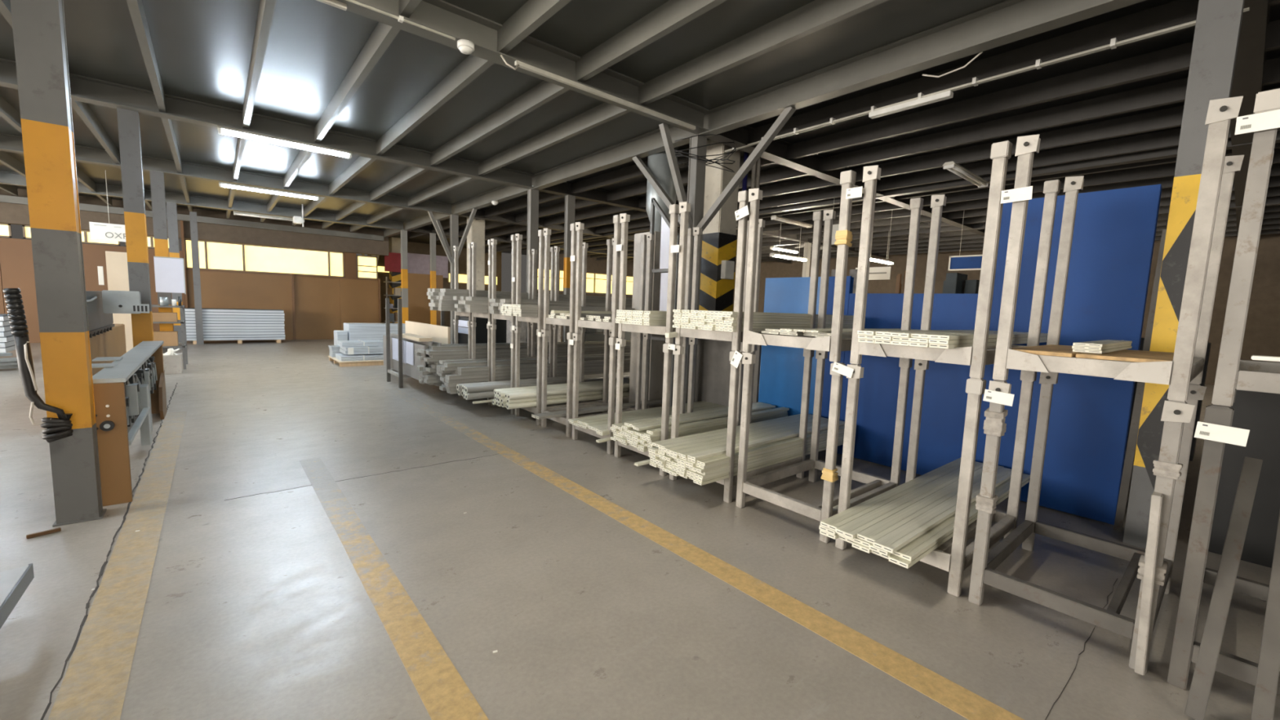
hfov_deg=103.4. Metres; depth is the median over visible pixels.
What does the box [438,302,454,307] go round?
grey section
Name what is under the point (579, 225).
socket
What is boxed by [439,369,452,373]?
grey section
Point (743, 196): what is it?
socket
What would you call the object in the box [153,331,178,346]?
carton
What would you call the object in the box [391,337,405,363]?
board
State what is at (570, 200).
steel column
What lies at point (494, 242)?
socket
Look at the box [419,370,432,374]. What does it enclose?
grey section
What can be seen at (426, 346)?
grey section
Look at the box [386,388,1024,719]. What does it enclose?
floor marking
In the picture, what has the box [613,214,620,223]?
socket
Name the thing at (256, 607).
floor
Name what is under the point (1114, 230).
wall
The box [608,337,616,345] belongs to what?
socket
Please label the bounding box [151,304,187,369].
bench
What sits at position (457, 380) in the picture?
grey section
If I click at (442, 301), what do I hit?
grey section
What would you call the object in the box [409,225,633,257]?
trim
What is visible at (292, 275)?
trim
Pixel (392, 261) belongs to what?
banner
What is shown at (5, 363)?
plank
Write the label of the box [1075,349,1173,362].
sheet
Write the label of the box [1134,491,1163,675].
board
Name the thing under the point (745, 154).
pipe
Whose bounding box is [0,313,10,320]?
metal sheet
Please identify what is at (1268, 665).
bar
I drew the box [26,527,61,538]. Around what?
steel offcut
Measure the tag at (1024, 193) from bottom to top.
0.066 m
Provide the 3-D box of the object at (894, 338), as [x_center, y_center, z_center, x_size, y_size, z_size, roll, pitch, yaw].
[2.263,-0.160,3.500,2.101,0.024,0.096,-3,8,-40]
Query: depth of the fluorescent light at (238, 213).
13.97 m
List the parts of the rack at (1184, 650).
post, frame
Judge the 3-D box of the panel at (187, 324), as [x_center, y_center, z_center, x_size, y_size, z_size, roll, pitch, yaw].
[-12.188,-1.080,15.269,2.320,0.083,0.706,-3,8,-40]
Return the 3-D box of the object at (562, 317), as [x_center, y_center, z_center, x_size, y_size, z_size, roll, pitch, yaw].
[-0.122,-0.515,6.276,1.901,0.032,0.100,-3,8,-40]
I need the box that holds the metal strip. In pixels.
[1113,229,1166,531]
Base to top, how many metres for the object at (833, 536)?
0.026 m
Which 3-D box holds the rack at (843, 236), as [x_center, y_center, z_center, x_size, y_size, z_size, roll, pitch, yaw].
[1.432,-0.634,3.785,1.089,1.191,0.797,-3,8,-40]
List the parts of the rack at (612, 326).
post, frame, post, post, post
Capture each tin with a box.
[159,297,168,305]
[171,299,177,306]
[177,296,182,306]
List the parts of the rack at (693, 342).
post, frame, post, post, post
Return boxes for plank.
[0,352,12,356]
[0,357,17,362]
[0,361,17,365]
[0,364,17,368]
[397,333,432,342]
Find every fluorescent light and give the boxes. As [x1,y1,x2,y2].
[217,125,352,159]
[218,181,319,200]
[233,211,304,222]
[769,223,807,261]
[769,246,798,253]
[770,215,812,227]
[868,90,953,119]
[870,226,894,264]
[942,161,989,187]
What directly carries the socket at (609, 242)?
attached to the rack at (540, 319)
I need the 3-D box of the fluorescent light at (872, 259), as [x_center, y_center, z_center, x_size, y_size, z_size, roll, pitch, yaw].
[6.252,-3.083,13.153,1.500,1.062,0.165,-3,8,-40]
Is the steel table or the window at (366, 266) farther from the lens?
the window at (366, 266)
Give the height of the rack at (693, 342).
1.193 m
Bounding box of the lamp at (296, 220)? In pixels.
[292,204,303,226]
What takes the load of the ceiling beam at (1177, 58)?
attached to the ceiling
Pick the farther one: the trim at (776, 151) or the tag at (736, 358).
the trim at (776, 151)
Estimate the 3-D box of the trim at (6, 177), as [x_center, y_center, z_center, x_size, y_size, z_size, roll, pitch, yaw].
[-14.074,-3.982,10.934,16.780,0.249,0.200,-3,8,-40]
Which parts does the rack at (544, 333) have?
post, post, frame, post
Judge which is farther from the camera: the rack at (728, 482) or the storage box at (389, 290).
the storage box at (389, 290)
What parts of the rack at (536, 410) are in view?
post, post, frame, post, post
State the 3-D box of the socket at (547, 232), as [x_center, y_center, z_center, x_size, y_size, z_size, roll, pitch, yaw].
[-1.092,-1.504,5.947,0.055,0.088,0.089,-4,8,-44]
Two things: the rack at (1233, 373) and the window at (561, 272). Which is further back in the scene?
the window at (561, 272)
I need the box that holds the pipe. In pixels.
[742,151,748,191]
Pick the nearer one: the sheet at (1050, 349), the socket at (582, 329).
the sheet at (1050, 349)
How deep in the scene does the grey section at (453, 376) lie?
7.52 m
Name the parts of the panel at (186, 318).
silver panel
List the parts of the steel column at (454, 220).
post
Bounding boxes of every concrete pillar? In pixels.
[389,236,401,323]
[466,217,484,316]
[698,139,740,311]
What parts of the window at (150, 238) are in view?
pane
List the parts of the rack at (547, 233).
post, frame, post, post, post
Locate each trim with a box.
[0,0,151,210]
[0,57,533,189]
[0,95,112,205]
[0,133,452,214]
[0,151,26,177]
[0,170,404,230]
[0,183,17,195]
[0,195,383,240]
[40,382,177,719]
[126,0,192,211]
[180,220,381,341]
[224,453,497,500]
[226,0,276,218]
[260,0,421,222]
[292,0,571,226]
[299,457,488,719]
[321,0,726,228]
[336,0,709,134]
[350,0,888,231]
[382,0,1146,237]
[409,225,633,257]
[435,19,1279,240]
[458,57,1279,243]
[458,208,792,263]
[484,87,1279,245]
[484,130,1279,253]
[500,127,1279,248]
[521,142,1279,250]
[538,181,890,258]
[559,163,1279,253]
[560,148,1279,249]
[582,175,1279,255]
[590,186,1279,257]
[596,195,1279,260]
[626,204,1279,260]
[706,124,985,236]
[735,217,1279,258]
[735,223,1279,261]
[735,229,1279,263]
[761,211,1279,253]
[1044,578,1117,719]
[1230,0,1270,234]
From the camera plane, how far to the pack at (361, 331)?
12.64 m
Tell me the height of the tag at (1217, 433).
0.073 m
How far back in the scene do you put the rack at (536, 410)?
6.67 m
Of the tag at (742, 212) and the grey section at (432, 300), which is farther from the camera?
the grey section at (432, 300)
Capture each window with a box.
[0,222,12,237]
[22,225,119,245]
[124,235,179,248]
[184,239,344,277]
[356,255,377,279]
[377,265,389,273]
[448,272,497,285]
[537,267,563,291]
[581,272,612,293]
[618,275,633,295]
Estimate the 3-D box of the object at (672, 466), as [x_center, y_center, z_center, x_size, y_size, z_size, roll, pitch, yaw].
[1.125,0.795,4.671,2.261,0.024,0.083,-3,8,-40]
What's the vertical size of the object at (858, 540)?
0.026 m
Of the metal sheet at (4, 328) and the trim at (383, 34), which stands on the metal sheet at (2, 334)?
the metal sheet at (4, 328)
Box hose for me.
[2,288,73,442]
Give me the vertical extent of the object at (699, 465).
0.024 m
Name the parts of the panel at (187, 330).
silver panel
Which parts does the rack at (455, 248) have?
post, frame, post, post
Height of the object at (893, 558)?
0.026 m
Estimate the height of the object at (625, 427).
0.025 m
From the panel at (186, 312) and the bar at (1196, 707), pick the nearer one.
the bar at (1196, 707)
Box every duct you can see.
[315,0,346,10]
[514,60,695,129]
[645,146,677,231]
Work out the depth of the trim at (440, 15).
4.70 m
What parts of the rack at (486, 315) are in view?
post, frame, post, post, post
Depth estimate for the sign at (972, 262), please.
10.68 m
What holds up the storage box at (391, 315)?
on the storage shelf at (386, 282)
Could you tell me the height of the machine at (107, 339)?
1.460 m
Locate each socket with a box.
[453,245,458,251]
[453,319,458,324]
[470,321,475,327]
[471,242,476,248]
[489,324,496,329]
[490,238,497,244]
[511,234,515,240]
[514,326,520,333]
[515,233,522,240]
[530,322,535,327]
[531,248,537,254]
[537,229,544,236]
[541,329,548,336]
[543,228,551,235]
[548,324,552,328]
[550,246,554,252]
[552,324,558,329]
[554,246,559,252]
[566,333,573,339]
[570,223,575,231]
[572,333,581,341]
[575,222,584,231]
[580,327,586,332]
[582,242,588,248]
[604,328,608,334]
[606,239,613,245]
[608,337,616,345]
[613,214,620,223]
[616,337,626,346]
[619,213,630,223]
[636,332,643,338]
[640,234,646,241]
[643,333,650,339]
[646,233,654,241]
[662,343,672,352]
[669,204,679,213]
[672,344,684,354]
[679,201,690,213]
[683,337,688,343]
[687,228,693,235]
[688,337,697,344]
[693,226,702,235]
[728,351,742,361]
[737,190,750,202]
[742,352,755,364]
[748,188,762,201]
[751,344,757,351]
[758,218,764,227]
[803,348,814,357]
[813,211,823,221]
[815,350,827,359]
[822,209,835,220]
[830,363,845,376]
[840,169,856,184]
[846,364,863,378]
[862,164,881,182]
[898,357,912,368]
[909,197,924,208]
[914,359,928,369]
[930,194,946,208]
[965,378,986,395]
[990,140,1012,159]
[1020,369,1036,381]
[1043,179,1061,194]
[1204,404,1234,426]
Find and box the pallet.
[328,355,383,366]
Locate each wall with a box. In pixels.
[0,188,388,255]
[0,237,378,342]
[369,240,633,336]
[733,233,1279,385]
[758,184,1162,524]
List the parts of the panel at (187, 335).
silver panel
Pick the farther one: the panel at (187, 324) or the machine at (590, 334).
the panel at (187, 324)
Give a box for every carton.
[151,311,177,321]
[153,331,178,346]
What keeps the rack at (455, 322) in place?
on the floor
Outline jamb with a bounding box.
[343,252,356,278]
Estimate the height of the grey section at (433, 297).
0.055 m
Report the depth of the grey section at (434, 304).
7.69 m
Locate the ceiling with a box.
[0,0,1279,254]
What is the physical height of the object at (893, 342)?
0.024 m
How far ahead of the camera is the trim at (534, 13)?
5.39 m
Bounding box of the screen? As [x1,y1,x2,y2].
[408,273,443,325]
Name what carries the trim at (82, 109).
attached to the ceiling
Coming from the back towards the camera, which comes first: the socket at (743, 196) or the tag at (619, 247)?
the tag at (619, 247)
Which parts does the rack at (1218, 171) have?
post, gusset plate, socket plate, post, socket plate, frame, gusset plate, post, post, socket plate, socket plate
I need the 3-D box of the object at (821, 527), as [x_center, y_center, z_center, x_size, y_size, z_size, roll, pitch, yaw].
[1.973,0.949,3.693,2.301,0.026,0.099,-3,8,-40]
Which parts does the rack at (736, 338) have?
post, frame, post, post, post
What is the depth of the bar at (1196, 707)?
2.03 m
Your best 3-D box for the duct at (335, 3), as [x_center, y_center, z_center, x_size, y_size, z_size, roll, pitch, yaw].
[-3.516,-2.609,2.759,3.360,0.034,0.040,-3,8,-40]
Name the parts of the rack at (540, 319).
post, frame, post, post, post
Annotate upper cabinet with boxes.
[457,316,506,343]
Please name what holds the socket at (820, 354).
attached to the rack at (875, 486)
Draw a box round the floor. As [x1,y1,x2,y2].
[0,336,1279,719]
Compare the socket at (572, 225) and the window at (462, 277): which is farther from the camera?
the window at (462, 277)
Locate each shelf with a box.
[151,304,184,307]
[152,320,185,323]
[383,276,401,322]
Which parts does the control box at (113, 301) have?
button plate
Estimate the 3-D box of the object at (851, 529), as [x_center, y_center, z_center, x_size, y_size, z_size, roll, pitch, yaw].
[2.033,0.935,3.590,2.301,0.026,0.105,-3,8,-40]
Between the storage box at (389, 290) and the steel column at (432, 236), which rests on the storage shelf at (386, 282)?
the storage box at (389, 290)
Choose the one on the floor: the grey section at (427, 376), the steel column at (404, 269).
the steel column at (404, 269)
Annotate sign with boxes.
[88,170,125,241]
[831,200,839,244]
[855,212,892,279]
[947,213,982,271]
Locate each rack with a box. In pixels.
[385,297,459,387]
[453,243,532,320]
[453,319,531,359]
[470,321,553,404]
[471,239,555,323]
[489,323,558,414]
[490,234,559,325]
[514,326,608,425]
[515,229,613,328]
[541,328,643,437]
[543,223,646,332]
[572,333,688,454]
[574,214,693,337]
[613,337,744,475]
[617,204,749,343]
[628,231,668,409]
[669,344,814,502]
[675,190,823,351]
[735,350,912,542]
[742,169,924,362]
[835,359,1036,596]
[849,140,1061,378]
[968,371,1206,673]
[992,96,1244,401]
[1167,389,1279,695]
[1211,88,1279,406]
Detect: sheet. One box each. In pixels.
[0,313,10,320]
[0,320,10,326]
[0,324,11,331]
[0,329,12,337]
[0,334,14,342]
[0,340,14,347]
[0,345,15,352]
[382,335,426,382]
[390,333,432,348]
[404,320,450,344]
[427,341,441,346]
[694,337,761,406]
[1010,344,1082,357]
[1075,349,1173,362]
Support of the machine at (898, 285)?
on the floor
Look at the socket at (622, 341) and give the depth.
4.92 m
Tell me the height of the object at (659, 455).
0.024 m
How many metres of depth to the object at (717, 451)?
4.31 m
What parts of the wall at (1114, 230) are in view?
frame, frame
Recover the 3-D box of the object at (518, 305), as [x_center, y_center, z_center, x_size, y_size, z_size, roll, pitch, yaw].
[-0.451,-0.701,6.873,2.601,0.029,0.074,-3,8,-40]
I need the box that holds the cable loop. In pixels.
[674,133,736,173]
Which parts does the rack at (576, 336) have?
post, frame, post, post, post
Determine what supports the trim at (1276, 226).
attached to the ceiling
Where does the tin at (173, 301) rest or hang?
on the bench
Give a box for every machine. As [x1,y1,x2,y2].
[85,290,126,376]
[92,341,167,506]
[506,320,560,342]
[573,327,617,341]
[596,328,631,340]
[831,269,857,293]
[894,271,906,293]
[942,272,979,293]
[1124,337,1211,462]
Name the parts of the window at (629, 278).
pane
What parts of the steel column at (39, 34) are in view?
plate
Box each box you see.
[102,289,149,313]
[163,347,182,373]
[387,288,392,294]
[389,313,394,321]
[393,288,400,295]
[393,298,397,308]
[394,312,397,321]
[720,260,734,279]
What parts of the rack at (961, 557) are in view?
post, post, gusset plate, post, frame, post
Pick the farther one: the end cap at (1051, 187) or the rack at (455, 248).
the rack at (455, 248)
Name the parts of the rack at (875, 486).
post, post, frame, post, post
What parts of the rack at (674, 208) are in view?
post, frame, post, post, post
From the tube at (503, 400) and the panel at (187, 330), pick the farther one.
the panel at (187, 330)
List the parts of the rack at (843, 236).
post, gusset plate, frame, gusset plate, post, post, post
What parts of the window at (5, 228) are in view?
pane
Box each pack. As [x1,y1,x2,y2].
[333,330,347,345]
[343,322,405,341]
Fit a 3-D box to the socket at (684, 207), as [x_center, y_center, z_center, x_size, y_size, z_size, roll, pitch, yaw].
[0.374,-1.271,4.217,0.055,0.088,0.089,-4,8,-44]
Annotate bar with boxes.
[1184,456,1262,719]
[1250,511,1279,719]
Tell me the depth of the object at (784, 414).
4.96 m
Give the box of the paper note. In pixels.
[97,266,104,284]
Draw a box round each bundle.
[328,345,342,357]
[335,353,383,361]
[337,339,382,346]
[339,345,383,354]
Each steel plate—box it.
[91,363,117,368]
[92,356,122,361]
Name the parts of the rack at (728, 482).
post, post, post, frame, post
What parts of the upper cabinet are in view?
drawer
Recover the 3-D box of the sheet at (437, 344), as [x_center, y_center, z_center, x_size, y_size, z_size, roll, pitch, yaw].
[-3.884,-0.083,8.827,0.020,0.603,2.380,-3,8,-40]
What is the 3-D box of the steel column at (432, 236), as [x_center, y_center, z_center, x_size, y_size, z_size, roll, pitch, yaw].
[-6.973,-2.381,17.034,0.190,3.700,0.150,-3,8,-40]
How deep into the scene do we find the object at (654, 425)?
5.12 m
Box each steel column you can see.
[10,0,106,527]
[116,107,154,347]
[149,170,174,353]
[166,202,182,349]
[189,211,204,344]
[361,253,379,260]
[400,230,408,323]
[427,208,476,343]
[429,232,436,324]
[525,188,538,342]
[562,195,575,342]
[631,103,795,403]
[801,242,811,277]
[1122,0,1244,548]
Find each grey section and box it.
[413,351,426,355]
[416,365,426,370]
[417,355,429,359]
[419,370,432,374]
[421,345,604,354]
[422,340,631,348]
[423,351,630,362]
[423,378,442,383]
[425,374,443,379]
[426,345,631,355]
[426,367,436,372]
[427,295,453,300]
[429,342,631,350]
[429,348,631,358]
[430,292,438,295]
[430,306,438,310]
[431,288,439,292]
[431,299,438,302]
[431,364,436,368]
[432,302,440,306]
[434,382,444,386]
[436,364,444,369]
[438,299,458,303]
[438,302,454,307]
[438,306,457,311]
[438,372,451,377]
[439,352,630,364]
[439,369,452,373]
[439,385,446,391]
[440,295,454,300]
[440,358,624,371]
[440,376,444,382]
[441,292,631,303]
[442,288,632,300]
[444,354,630,367]
[444,364,630,379]
[444,368,630,382]
[444,370,630,386]
[445,386,457,390]
[446,389,457,394]
[453,296,477,301]
[454,303,464,307]
[457,307,465,311]
[457,358,630,371]
[457,362,630,375]
[460,296,465,300]
[461,300,586,306]
[466,304,488,309]
[466,308,488,312]
[467,296,631,304]
[488,306,497,310]
[489,310,499,314]
[490,298,499,302]
[498,302,631,307]
[500,298,631,306]
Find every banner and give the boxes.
[384,252,400,272]
[407,253,448,278]
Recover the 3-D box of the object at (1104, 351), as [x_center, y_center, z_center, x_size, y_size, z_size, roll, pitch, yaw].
[2.539,-0.063,2.758,1.001,0.016,0.108,-3,8,-40]
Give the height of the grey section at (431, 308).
0.055 m
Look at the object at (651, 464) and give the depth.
4.14 m
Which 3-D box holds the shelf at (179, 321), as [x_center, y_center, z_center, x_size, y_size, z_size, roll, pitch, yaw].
[-9.302,-0.743,9.768,0.740,0.030,0.940,-3,8,-40]
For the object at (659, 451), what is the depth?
4.08 m
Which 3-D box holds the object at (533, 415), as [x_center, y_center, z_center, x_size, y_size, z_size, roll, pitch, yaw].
[-0.338,0.595,6.505,2.301,0.032,0.078,-3,8,-40]
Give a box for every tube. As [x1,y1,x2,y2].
[456,372,630,390]
[462,373,630,391]
[463,373,629,391]
[464,374,629,393]
[465,391,494,399]
[472,399,493,404]
[493,377,629,393]
[494,378,629,395]
[497,379,629,395]
[498,381,629,398]
[500,380,629,392]
[500,397,506,403]
[504,382,629,398]
[506,387,629,404]
[506,391,629,409]
[507,383,629,399]
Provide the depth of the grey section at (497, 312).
6.90 m
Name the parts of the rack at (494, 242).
post, frame, post, post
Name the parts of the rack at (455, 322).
post, post, post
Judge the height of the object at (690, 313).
0.022 m
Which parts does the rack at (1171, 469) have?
post, socket plate, post, socket plate, frame, post, socket plate, post, socket plate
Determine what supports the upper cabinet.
on the floor
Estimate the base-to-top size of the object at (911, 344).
0.024 m
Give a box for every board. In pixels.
[105,251,133,351]
[153,256,186,293]
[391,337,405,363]
[405,341,413,365]
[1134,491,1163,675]
[1208,388,1279,568]
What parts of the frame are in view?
glass pane, glass pane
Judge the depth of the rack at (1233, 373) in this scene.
1.93 m
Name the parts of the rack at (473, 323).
post, post, post, post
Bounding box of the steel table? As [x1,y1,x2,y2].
[0,563,34,628]
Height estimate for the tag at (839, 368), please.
0.091 m
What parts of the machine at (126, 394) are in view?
knob, panel, plate, plate, rail, panel, plate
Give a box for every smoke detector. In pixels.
[457,39,474,54]
[491,200,497,204]
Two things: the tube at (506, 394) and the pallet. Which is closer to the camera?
the tube at (506, 394)
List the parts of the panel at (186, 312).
silver panel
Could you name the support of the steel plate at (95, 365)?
on the machine at (126, 394)
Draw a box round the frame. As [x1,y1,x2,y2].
[646,197,679,408]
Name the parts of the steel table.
plate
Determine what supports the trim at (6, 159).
attached to the ceiling
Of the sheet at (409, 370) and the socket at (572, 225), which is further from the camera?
the sheet at (409, 370)
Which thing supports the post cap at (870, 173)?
attached to the rack at (980, 355)
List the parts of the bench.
leg, leg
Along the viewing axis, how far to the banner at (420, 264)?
20.91 m
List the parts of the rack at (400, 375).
post, frame, post, post, post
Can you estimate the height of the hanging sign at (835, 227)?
1.050 m
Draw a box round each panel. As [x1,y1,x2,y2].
[185,311,284,315]
[185,317,284,320]
[185,323,284,326]
[186,328,284,332]
[186,333,285,337]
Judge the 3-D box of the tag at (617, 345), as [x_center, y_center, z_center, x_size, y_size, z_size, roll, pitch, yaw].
[-0.217,-0.131,4.930,0.002,0.060,0.075,-3,8,-40]
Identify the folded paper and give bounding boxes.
[1250,355,1279,361]
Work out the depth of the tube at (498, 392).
6.79 m
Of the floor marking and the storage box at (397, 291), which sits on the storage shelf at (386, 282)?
the storage box at (397, 291)
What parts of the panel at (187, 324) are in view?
silver panel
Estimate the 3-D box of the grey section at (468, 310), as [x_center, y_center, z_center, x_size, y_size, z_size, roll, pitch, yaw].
[-0.833,-0.788,8.527,4.199,0.055,0.133,-3,8,-40]
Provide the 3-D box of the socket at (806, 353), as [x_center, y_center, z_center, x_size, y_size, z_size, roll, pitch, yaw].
[1.509,-0.066,4.518,0.064,0.075,0.073,-3,8,-40]
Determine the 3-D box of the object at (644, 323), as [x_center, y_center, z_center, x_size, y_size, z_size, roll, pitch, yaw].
[0.440,-0.344,4.855,1.001,0.026,0.082,-3,8,-40]
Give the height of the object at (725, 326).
0.022 m
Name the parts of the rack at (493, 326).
post, post, post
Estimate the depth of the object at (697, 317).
4.01 m
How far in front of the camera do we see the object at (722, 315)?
4.18 m
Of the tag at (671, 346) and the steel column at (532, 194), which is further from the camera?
the steel column at (532, 194)
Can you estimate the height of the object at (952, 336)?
0.024 m
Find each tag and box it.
[568,338,573,345]
[570,255,574,261]
[615,343,620,350]
[616,244,622,251]
[667,343,675,350]
[671,244,679,253]
[730,350,742,368]
[734,204,749,220]
[831,361,853,377]
[845,186,862,199]
[982,389,1014,406]
[1000,186,1032,203]
[1194,421,1249,446]
[1235,109,1279,134]
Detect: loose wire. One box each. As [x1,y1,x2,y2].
[500,54,519,70]
[922,51,982,77]
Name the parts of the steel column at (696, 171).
post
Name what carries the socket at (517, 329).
attached to the rack at (536, 410)
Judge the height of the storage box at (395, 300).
0.367 m
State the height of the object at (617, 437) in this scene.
0.025 m
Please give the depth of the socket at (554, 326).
7.83 m
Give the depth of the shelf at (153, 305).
9.52 m
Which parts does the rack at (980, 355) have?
post, gusset plate, post, gusset plate, frame, post, post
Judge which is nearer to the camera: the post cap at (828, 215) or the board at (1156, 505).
the board at (1156, 505)
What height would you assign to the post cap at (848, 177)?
0.075 m
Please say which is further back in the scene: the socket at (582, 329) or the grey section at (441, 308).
the grey section at (441, 308)
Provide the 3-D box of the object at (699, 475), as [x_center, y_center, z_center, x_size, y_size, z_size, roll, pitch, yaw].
[1.302,0.820,4.491,2.261,0.024,0.083,-3,8,-40]
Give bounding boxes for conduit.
[345,0,455,39]
[724,7,1249,152]
[748,157,760,220]

